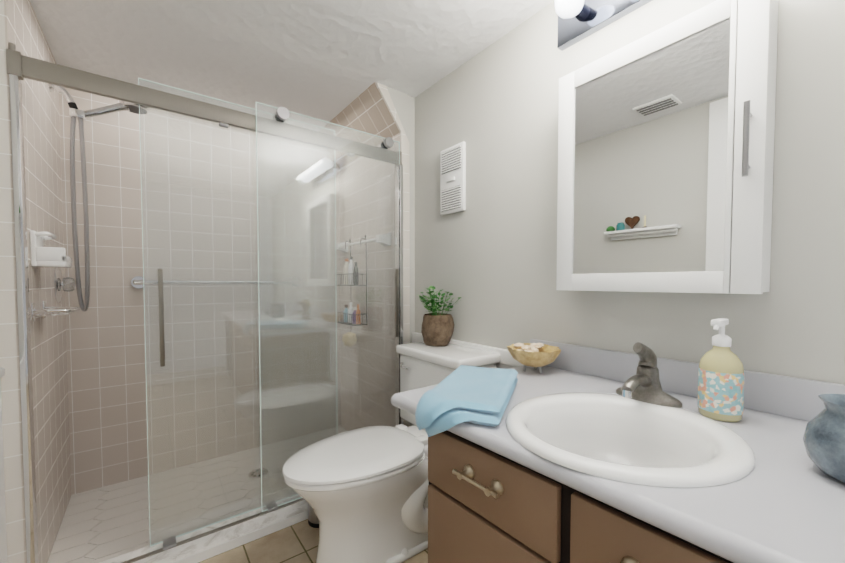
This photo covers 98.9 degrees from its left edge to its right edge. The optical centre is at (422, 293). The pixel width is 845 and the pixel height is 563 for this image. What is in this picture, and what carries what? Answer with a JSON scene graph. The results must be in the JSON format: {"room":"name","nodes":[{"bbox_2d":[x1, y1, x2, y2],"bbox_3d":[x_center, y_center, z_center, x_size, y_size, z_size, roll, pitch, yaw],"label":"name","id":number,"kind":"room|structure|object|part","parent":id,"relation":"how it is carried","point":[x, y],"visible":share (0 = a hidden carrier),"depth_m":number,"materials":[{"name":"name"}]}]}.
{"room":"bathroom","nodes":[
{"label":"bathroom","id":0,"kind":"room"},
{"bbox_2d":[0,0,24,562],"bbox_3d":[-1.635,-0.019,1.531,0.050,2.270,0.867,-1,2,-37],"label":"wall","id":1,"kind":"structure","parent":0,"point":[11,452],"depth_m":1.20,"materials":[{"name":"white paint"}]},
{"bbox_2d":[59,87,340,494],"bbox_3d":[-1.256,-0.048,2.435,1.646,2.270,0.120,-1,2,-37],"label":"wall","id":2,"kind":"structure","parent":0,"point":[108,377],"depth_m":2.15,"materials":[{"name":"tile"}]},
{"bbox_2d":[4,0,71,562],"bbox_3d":[-1.613,-0.019,1.547,0.005,2.270,0.867,-1,2,-37],"label":"shower wall tile","id":3,"kind":"structure","parent":2,"relation":"attached to","point":[24,34],"depth_m":1.50,"materials":[{"name":"beige tile"}]},
{"bbox_2d":[29,230,71,267],"bbox_3d":[-1.471,-0.174,1.437,0.096,0.136,0.163,-1,2,-37],"label":"soap dish","id":4,"kind":"object","parent":3,"relation":"attached to","point":[42,255],"visible":1,"depth_m":1.38,"materials":[{"name":"white ceramic"}]},
{"bbox_2d":[36,261,71,267],"bbox_3d":[-1.465,-0.118,1.443,0.082,0.025,0.160,-1,2,-37],"label":"tray","id":5,"kind":"object","parent":4,"relation":"on","point":[43,264],"depth_m":1.39,"materials":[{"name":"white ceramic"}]},
{"bbox_2d":[30,301,80,321],"bbox_3d":[-1.452,0.064,1.446,0.127,0.070,0.210,-1,2,-37],"label":"chrome holder","id":6,"kind":"object","parent":3,"relation":"attached to","point":[44,311],"visible":0.98,"depth_m":1.39,"materials":[{"name":"silver metal"}]},
{"bbox_3d":[-1.445,0.068,1.339,0.010,0.070,0.030,-1,2,-37],"label":"plate","id":7,"kind":"part","parent":6,"relation":"part of","materials":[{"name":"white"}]},
{"bbox_3d":[-1.553,0.063,1.482,0.010,0.070,0.030,-1,2,-37],"label":"plate","id":8,"kind":"part","parent":6,"relation":"part of","materials":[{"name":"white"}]},
{"bbox_2d":[35,312,73,315],"bbox_3d":[-1.459,0.077,1.441,0.091,0.008,0.150,-1,2,-37],"label":"tray","id":9,"kind":"object","parent":6,"relation":"on","point":[53,313],"depth_m":1.39,"materials":[{"name":"white"}]},
{"bbox_2d":[54,268,75,302],"bbox_3d":[-1.731,-0.046,1.759,0.064,0.176,0.176,-1,2,-37],"label":"shower valve","id":10,"kind":"object","parent":3,"relation":"attached to","point":[67,284],"visible":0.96,"depth_m":1.73,"materials":[{"name":"silver metal"}]},
{"bbox_3d":[-1.724,-0.046,1.764,0.046,0.070,0.070,-1,2,-37],"label":"knob","id":11,"kind":"part","parent":10,"relation":"part of","materials":[{"name":"white plastic"}]},
{"bbox_2d":[48,83,149,310],"bbox_3d":[-1.589,-0.463,1.815,0.374,1.097,0.120,-1,2,-37],"label":"shower head","id":12,"kind":"object","parent":3,"relation":"attached to","point":[80,116],"visible":0.92,"depth_m":1.76},
{"bbox_3d":[-1.700,-0.938,1.715,0.093,0.104,0.027,-1,2,-37],"label":"arm","id":13,"kind":"part","parent":12,"relation":"part of"},
{"bbox_3d":[-1.584,-0.917,1.803,0.198,0.131,0.048,-1,2,-37],"label":"hand handle","id":14,"kind":"part","parent":12,"relation":"part of","materials":[{"name":"silver metal"}]},
{"bbox_2d":[131,276,300,287],"bbox_3d":[-1.254,-0.074,2.320,0.960,0.070,0.065,-1,2,-37],"label":"grab bar","id":15,"kind":"object","parent":2,"relation":"attached to","point":[137,282],"visible":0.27,"depth_m":2.19,"materials":[{"name":"silver metal"}]},
{"bbox_2d":[30,0,553,130],"bbox_3d":[-0.056,-1.160,0.771,1.936,0.060,4.163,-1,2,-37],"label":"ceiling","id":16,"kind":"structure","parent":0,"point":[327,60],"depth_m":1.67,"materials":[{"name":"white paint"}]},
{"bbox_2d":[198,519,427,562],"bbox_3d":[0.271,1.161,0.413,1.936,0.105,3.078,-1,2,-37],"label":"floor","id":17,"kind":"structure","parent":0,"point":[297,542],"depth_m":1.51,"materials":[{"name":"tile"}]},
{"bbox_2d":[308,503,318,527],"bbox_3d":[-0.480,0.967,1.703,0.118,0.197,0.118,-1,2,-37],"label":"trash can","id":18,"kind":"object","parent":17,"relation":"on","point":[313,520],"visible":0.19,"depth_m":1.65,"materials":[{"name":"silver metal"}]},
{"bbox_2d":[282,342,500,562],"bbox_3d":[-0.141,0.670,1.570,0.898,0.801,0.479,-1,2,-37],"label":"toilet","id":19,"kind":"object","parent":17,"relation":"on","point":[363,492],"visible":0.75,"depth_m":1.41,"materials":[{"name":"white ceramic"}]},
{"bbox_3d":[-0.273,0.639,1.466,0.565,0.028,0.400,-1,2,-37],"label":"lid","id":20,"kind":"part","parent":19,"relation":"part of","materials":[{"name":"white ceramic"}]},
{"bbox_3d":[-0.272,0.666,1.468,0.558,0.022,0.394,-1,2,-37],"label":"seat","id":21,"kind":"part","parent":19,"relation":"part of","materials":[{"name":"white plastic"}]},
{"bbox_3d":[-0.171,0.873,1.551,0.785,0.396,0.384,-1,2,-37],"label":"bowl","id":22,"kind":"part","parent":19,"relation":"part of","materials":[{"name":"white ceramic"}]},
{"bbox_3d":[-0.086,0.362,1.782,0.022,0.020,0.084,-1,2,-37],"label":"lever","id":23,"kind":"part","parent":19,"relation":"part of","materials":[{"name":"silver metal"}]},
{"bbox_2d":[419,286,461,345],"bbox_3d":[0.060,0.107,1.849,0.230,0.302,0.236,-1,2,-37],"label":"potted plant","id":24,"kind":"object","parent":19,"relation":"on","point":[437,329],"visible":1,"depth_m":1.79,"materials":[{"name":"green plant"}]},
{"bbox_3d":[0.075,0.181,1.849,0.166,0.155,0.166,-1,2,-37],"label":"pot","id":25,"kind":"part","parent":24,"relation":"part of","materials":[{"name":"brown ceramic"}]},
{"bbox_3d":[0.111,0.478,1.755,0.245,0.342,0.455,-1,2,-37],"label":"tank","id":26,"kind":"part","parent":19,"relation":"part of","materials":[{"name":"white ceramic"}]},
{"bbox_3d":[0.110,0.286,1.748,0.267,0.046,0.479,-1,2,-37],"label":"tank lid","id":27,"kind":"part","parent":19,"relation":"part of","materials":[{"name":"white ceramic"}]},
{"bbox_2d":[407,411,706,562],"bbox_3d":[0.829,0.733,0.475,0.709,0.746,1.886,-1,2,-37],"label":"bathroom vanity","id":28,"kind":"object","parent":17,"relation":"on","point":[483,508],"depth_m":0.79,"materials":[{"name":"brown wood"}]},
{"bbox_3d":[0.144,0.756,0.870,0.032,0.435,0.390,-1,2,-37],"label":"door","id":29,"kind":"part","parent":28,"relation":"part of","materials":[{"name":"brown wood"}]},
{"bbox_3d":[0.144,0.448,0.860,0.032,0.156,0.390,-1,2,-37],"label":"drawer","id":30,"kind":"part","parent":28,"relation":"part of","materials":[{"name":"brown wood"}]},
{"bbox_2d":[391,365,844,562],"bbox_3d":[0.793,0.341,0.506,0.714,0.039,2.000,-1,2,-37],"label":"countertop","id":31,"kind":"structure","parent":28,"relation":"on","point":[789,511],"depth_m":0.57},
{"bbox_2d":[415,365,517,436],"bbox_3d":[0.146,0.310,1.062,0.221,0.110,0.427,1,2,21],"label":"hand towel","id":32,"kind":"object","parent":31,"relation":"on","point":[471,394],"visible":1,"depth_m":0.92,"materials":[{"name":"blue fabric"}]},
{"bbox_2d":[507,343,560,372],"bbox_3d":[0.419,0.240,1.372,0.199,0.106,0.196,-1,2,-37],"label":"shell bowl","id":33,"kind":"object","parent":31,"relation":"on","point":[536,355],"visible":1,"depth_m":1.32,"materials":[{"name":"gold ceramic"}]},
{"bbox_2d":[463,379,782,530],"bbox_3d":[0.443,0.372,0.833,0.502,0.156,0.470,-1,2,-37],"label":"sink","id":34,"kind":"object","parent":31,"relation":"in","point":[685,463],"depth_m":0.83,"materials":[{"name":"white ceramic"}]},
{"bbox_2d":[611,342,690,406],"bbox_3d":[0.576,0.208,0.960,0.164,0.164,0.164,-1,2,-37],"label":"faucet","id":35,"kind":"object","parent":31,"relation":"on","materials":[{"name":"grey metal"}]},
{"bbox_2d":[697,318,744,421],"bbox_3d":[0.744,0.184,0.904,0.099,0.246,0.089,-1,2,-37],"label":"soap dispenser","id":36,"kind":"object","parent":31,"relation":"on","point":[721,373],"visible":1,"depth_m":0.88,"materials":[{"name":"beige plastic"}]},
{"bbox_2d":[803,394,844,482],"bbox_3d":[0.737,0.248,0.602,0.168,0.138,0.147,-1,2,-37],"label":"vase","id":37,"kind":"object","parent":31,"relation":"on","point":[824,438],"visible":1,"depth_m":0.61,"materials":[{"name":"blue ceramic"}]},
{"bbox_3d":[0.401,0.459,0.546,0.031,0.156,0.368,-1,2,-37],"label":"drawer","id":38,"kind":"part","parent":28,"relation":"part of","materials":[{"name":"brown wood"}]},
{"bbox_2d":[319,83,399,168],"bbox_3d":[-0.456,-1.067,2.397,0.176,0.230,0.854,-1,2,-37],"label":"wall","id":39,"kind":"structure","parent":0,"point":[366,110],"depth_m":2.23,"materials":[{"name":"tile"}]},
{"bbox_2d":[386,86,408,140],"bbox_3d":[-0.146,-1.032,2.092,0.160,0.280,0.007,-1,2,-37],"label":"wall","id":40,"kind":"structure","parent":39,"relation":"attached to","point":[400,100],"depth_m":2.11,"materials":[{"name":"white paint"}]},
{"bbox_2d":[375,82,409,426],"bbox_3d":[-0.171,-0.082,2.100,0.230,2.180,0.013,-1,2,-37],"label":"trim","id":41,"kind":"structure","parent":40,"relation":"attached to","point":[388,101],"depth_m":2.14,"materials":[{"name":"white paint"}]},
{"bbox_2d":[409,96,414,425],"bbox_3d":[-0.344,-0.051,2.514,0.096,2.270,0.855,-1,2,-37],"label":"wall","id":42,"kind":"structure","parent":0,"point":[412,198],"depth_m":2.18,"materials":[{"name":"grey paint"}]},
{"bbox_2d":[100,493,307,562],"bbox_3d":[-0.743,1.068,1.672,1.600,0.088,0.164,-1,2,-37],"label":"sill","id":43,"kind":"structure","parent":42,"relation":"attached to","point":[176,553],"depth_m":1.54,"materials":[{"name":"stone"}]},
{"bbox_2d":[6,42,402,562],"bbox_3d":[-0.738,0.081,1.671,1.543,1.885,0.100,-1,2,-37],"label":"shower door","id":44,"kind":"structure","parent":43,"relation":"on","point":[20,66],"depth_m":1.65,"materials":[{"name":"clear glass"}]},
{"bbox_3d":[-0.744,-0.773,1.651,1.542,0.066,0.022,-1,2,-37],"label":"header rail","id":45,"kind":"part","parent":44,"relation":"part of","materials":[{"name":"silver metal"}]},
{"bbox_3d":[-0.779,0.084,1.676,0.805,1.855,0.008,-1,2,-37],"label":"glass","id":46,"kind":"part","parent":44,"relation":"part of","materials":[{"name":"clear glass"}]},
{"bbox_3d":[-0.440,0.069,1.884,0.768,1.872,0.008,-1,2,-37],"label":"glass","id":47,"kind":"part","parent":44,"relation":"part of","materials":[{"name":"clear glass"}]},
{"bbox_2d":[172,510,307,562],"bbox_3d":[-0.692,1.050,1.604,1.600,0.039,0.004,-1,2,-37],"label":"curb","id":48,"kind":"object","parent":43,"relation":"attached to","point":[200,556],"visible":0.44,"depth_m":1.55,"materials":[{"name":"white stone"}]},
{"bbox_2d":[339,133,399,430],"bbox_3d":[-0.384,-0.050,2.483,0.005,2.270,0.855,-1,2,-37],"label":"shower wall tile","id":49,"kind":"structure","parent":42,"relation":"attached to","point":[359,290],"depth_m":2.46,"materials":[{"name":"beige tile"}]},
{"bbox_2d":[336,232,390,252],"bbox_3d":[-0.425,-0.344,2.461,0.074,0.080,0.680,-1,2,-37],"label":"towel bar","id":50,"kind":"object","parent":49,"relation":"attached to","point":[373,240],"depth_m":2.30,"materials":[{"name":"silver metal"}]},
{"bbox_3d":[-0.606,-0.352,2.700,0.074,0.080,0.080,-1,2,-37],"label":"post","id":51,"kind":"part","parent":50,"relation":"part of","materials":[{"name":"white ceramic"}]},
{"bbox_2d":[336,235,367,346],"bbox_3d":[-0.477,-0.012,2.469,0.122,0.765,0.264,-1,2,-37],"label":"shower caddy","id":52,"kind":"object","parent":50,"relation":"hanging from","point":[355,309],"depth_m":2.44,"materials":[{"name":"black metal"}]},
{"bbox_2d":[343,305,347,321],"bbox_3d":[-0.533,0.135,2.533,0.039,0.120,0.055,-1,2,-37],"label":"bottle","id":53,"kind":"object","parent":52,"relation":"on","point":[345,309],"depth_m":2.52,"materials":[{"name":"blue plastic"}]},
{"bbox_2d":[343,259,348,284],"bbox_3d":[-0.527,-0.155,2.515,0.042,0.180,0.058,-1,2,-37],"label":"bottle","id":54,"kind":"object","parent":52,"relation":"on","point":[344,268],"depth_m":2.50,"materials":[{"name":"white plastic"}]},
{"bbox_2d":[348,302,353,322],"bbox_3d":[-0.490,0.127,2.477,0.038,0.140,0.047,-1,2,-37],"label":"bottle","id":55,"kind":"object","parent":52,"relation":"on","point":[352,310],"depth_m":2.46,"materials":[{"name":"white plastic"}]},
{"bbox_2d":[348,257,353,284],"bbox_3d":[-0.484,-0.158,2.459,0.038,0.190,0.047,-1,2,-37],"label":"bottle","id":56,"kind":"object","parent":52,"relation":"on","point":[351,278],"depth_m":2.44,"materials":[{"name":"white plastic"}]},
{"bbox_2d":[352,307,356,323],"bbox_3d":[-0.451,0.143,2.425,0.036,0.110,0.051,-1,2,-37],"label":"bottle","id":57,"kind":"object","parent":52,"relation":"on","point":[355,309],"depth_m":2.41,"materials":[{"name":"purple plastic"}]},
{"bbox_2d":[353,262,358,284],"bbox_3d":[-0.442,-0.136,2.404,0.031,0.150,0.043,-1,2,-37],"label":"bottle","id":58,"kind":"object","parent":52,"relation":"on","point":[355,283],"depth_m":2.39,"materials":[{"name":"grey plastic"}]},
{"bbox_2d":[356,304,360,323],"bbox_3d":[-0.424,0.135,2.389,0.028,0.130,0.039,-1,2,-37],"label":"bottle","id":59,"kind":"object","parent":52,"relation":"on","point":[357,308],"depth_m":2.38,"materials":[{"name":"orange plastic"}]},
{"bbox_3d":[-0.244,-0.336,2.222,0.074,0.080,0.080,-1,2,-37],"label":"post","id":60,"kind":"part","parent":50,"relation":"part of","materials":[{"name":"white ceramic"}]},
{"bbox_2d":[415,0,844,384],"bbox_3d":[0.668,-0.013,1.356,0.120,2.270,4.163,-1,2,-37],"label":"wall","id":61,"kind":"structure","parent":0,"point":[488,255],"depth_m":1.33,"materials":[{"name":"grey paint"}]},
{"bbox_2d":[440,141,465,214],"bbox_3d":[0.154,-0.597,1.889,0.030,0.342,0.180,-1,2,-37],"label":"air vent","id":62,"kind":"object","parent":61,"relation":"in","point":[452,179],"visible":1,"depth_m":1.87,"materials":[{"name":"white plastic"}]},
{"bbox_3d":[0.146,-0.597,1.883,0.010,0.018,0.060,-1,2,-37],"label":"knob","id":63,"kind":"part","parent":62,"relation":"part of","materials":[{"name":"white plastic"}]},
{"bbox_2d":[412,332,522,366],"bbox_3d":[0.200,0.275,1.860,0.030,0.062,0.836,-1,2,-37],"label":"trim","id":64,"kind":"structure","parent":61,"relation":"attached to","point":[507,358],"depth_m":1.70,"materials":[{"name":"white"}]},
{"bbox_2d":[496,363,515,368],"bbox_3d":[0.207,0.683,1.879,0.012,0.755,0.836,-1,2,-37],"label":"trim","id":65,"kind":"structure","parent":61,"relation":"attached to","point":[502,366],"depth_m":1.64,"materials":[{"name":"white"}]},
{"bbox_2d":[555,0,652,50],"bbox_3d":[0.664,-0.992,1.069,0.190,0.135,0.670,-1,2,-37],"label":"sconce","id":66,"kind":"object","parent":61,"relation":"attached to","point":[579,20],"visible":1,"depth_m":1.25,"materials":[{"name":"silver metal"}]},
{"bbox_3d":[0.505,-0.997,1.237,0.105,0.092,0.092,-1,2,-37],"label":"bulb","id":67,"kind":"part","parent":66,"relation":"part of","materials":[{"name":"white glass"}]},
{"bbox_2d":[575,4,589,21],"bbox_3d":[0.559,-0.998,1.277,0.040,0.047,0.048,-1,2,-37],"label":"socket","id":68,"kind":"object","parent":66,"relation":"attached to","point":[584,14],"depth_m":1.27,"materials":[{"name":"grey metal"}]},
{"bbox_2d":[556,0,778,293],"bbox_3d":[0.680,-0.381,1.099,0.152,0.749,0.547,-1,2,-37],"label":"upper cabinet","id":69,"kind":"object","parent":61,"relation":"attached to","point":[665,154],"visible":1,"depth_m":1.01,"materials":[{"name":"white wood"}]},
{"bbox_3d":[0.650,-0.036,1.096,0.020,0.058,0.417,-1,2,-37],"label":"rail","id":70,"kind":"part","parent":69,"relation":"part of","materials":[{"name":"white wood"}]},
{"bbox_2d":[572,18,730,273],"bbox_3d":[0.652,-0.381,1.087,0.013,0.635,0.419,-1,2,-37],"label":"mirror","id":71,"kind":"object","parent":69,"relation":"on","point":[651,129],"depth_m":1.04,"materials":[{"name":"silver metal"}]},
{"bbox_3d":[0.650,-0.726,1.074,0.020,0.058,0.417,-1,2,-37],"label":"rail","id":72,"kind":"part","parent":69,"relation":"part of","materials":[{"name":"white wood"}]},
{"bbox_3d":[0.771,-0.370,0.863,0.012,0.175,0.012,-1,2,-37],"label":"handle","id":73,"kind":"part","parent":69,"relation":"part of","materials":[{"name":"silver metal"}]},
{"bbox_3d":[0.802,-0.374,0.884,0.020,0.749,0.058,-1,2,-37],"label":"panel","id":74,"kind":"part","parent":69,"relation":"part of","materials":[{"name":"white wood"}]},
{"bbox_2d":[530,339,844,419],"bbox_3d":[1.065,0.264,0.719,0.020,0.100,2.016,-1,2,-37],"label":"backsplash","id":75,"kind":"structure","parent":61,"relation":"attached to","point":[798,398],"depth_m":0.95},
{"bbox_3d":[-0.985,1.129,2.073,1.936,0.060,1.085,-1,2,-37],"label":"floor","id":76,"kind":"structure","parent":0,"visible":0},
{"bbox_2d":[66,433,318,559],"bbox_3d":[-1.015,1.084,2.074,1.540,0.030,0.805,-1,2,-37],"label":"shower floor","id":77,"kind":"structure","parent":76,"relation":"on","point":[150,519],"depth_m":1.81,"materials":[{"name":"white tile"}]},
{"bbox_2d":[47,426,345,562],"bbox_3d":[-1.015,1.068,2.073,1.538,0.004,0.801,-1,2,-37],"label":"tiles","id":78,"kind":"structure","parent":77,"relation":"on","point":[121,514],"depth_m":1.83,"materials":[{"name":"white tile"}]},
{"bbox_2d":[249,468,267,478],"bbox_3d":[-0.973,1.062,2.142,0.110,0.005,0.110,-1,2,-37],"label":"shower drain","id":79,"kind":"object","parent":78,"relation":"on","point":[252,472],"depth_m":2.14,"materials":[{"name":"silver metal"}]},
{"bbox_3d":[-0.781,0.022,0.261,0.120,2.270,4.163,-1,2,-37],"label":"wall","id":80,"kind":"structure","parent":0,"visible":0},
{"bbox_2d":[0,368,4,377],"bbox_3d":[-0.462,0.295,-0.034,0.022,0.025,3.055,-1,2,-37],"label":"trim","id":81,"kind":"structure","parent":80,"relation":"attached to","point":[2,371],"depth_m":1.17,"materials":[{"name":"white"}]},
{"bbox_2d":[0,378,7,562],"bbox_3d":[-0.466,0.715,-0.023,0.012,0.815,3.055,-1,2,-37],"label":"trim","id":82,"kind":"structure","parent":80,"relation":"attached to","point":[3,546],"depth_m":1.18,"materials":[{"name":"white"}]}
]}

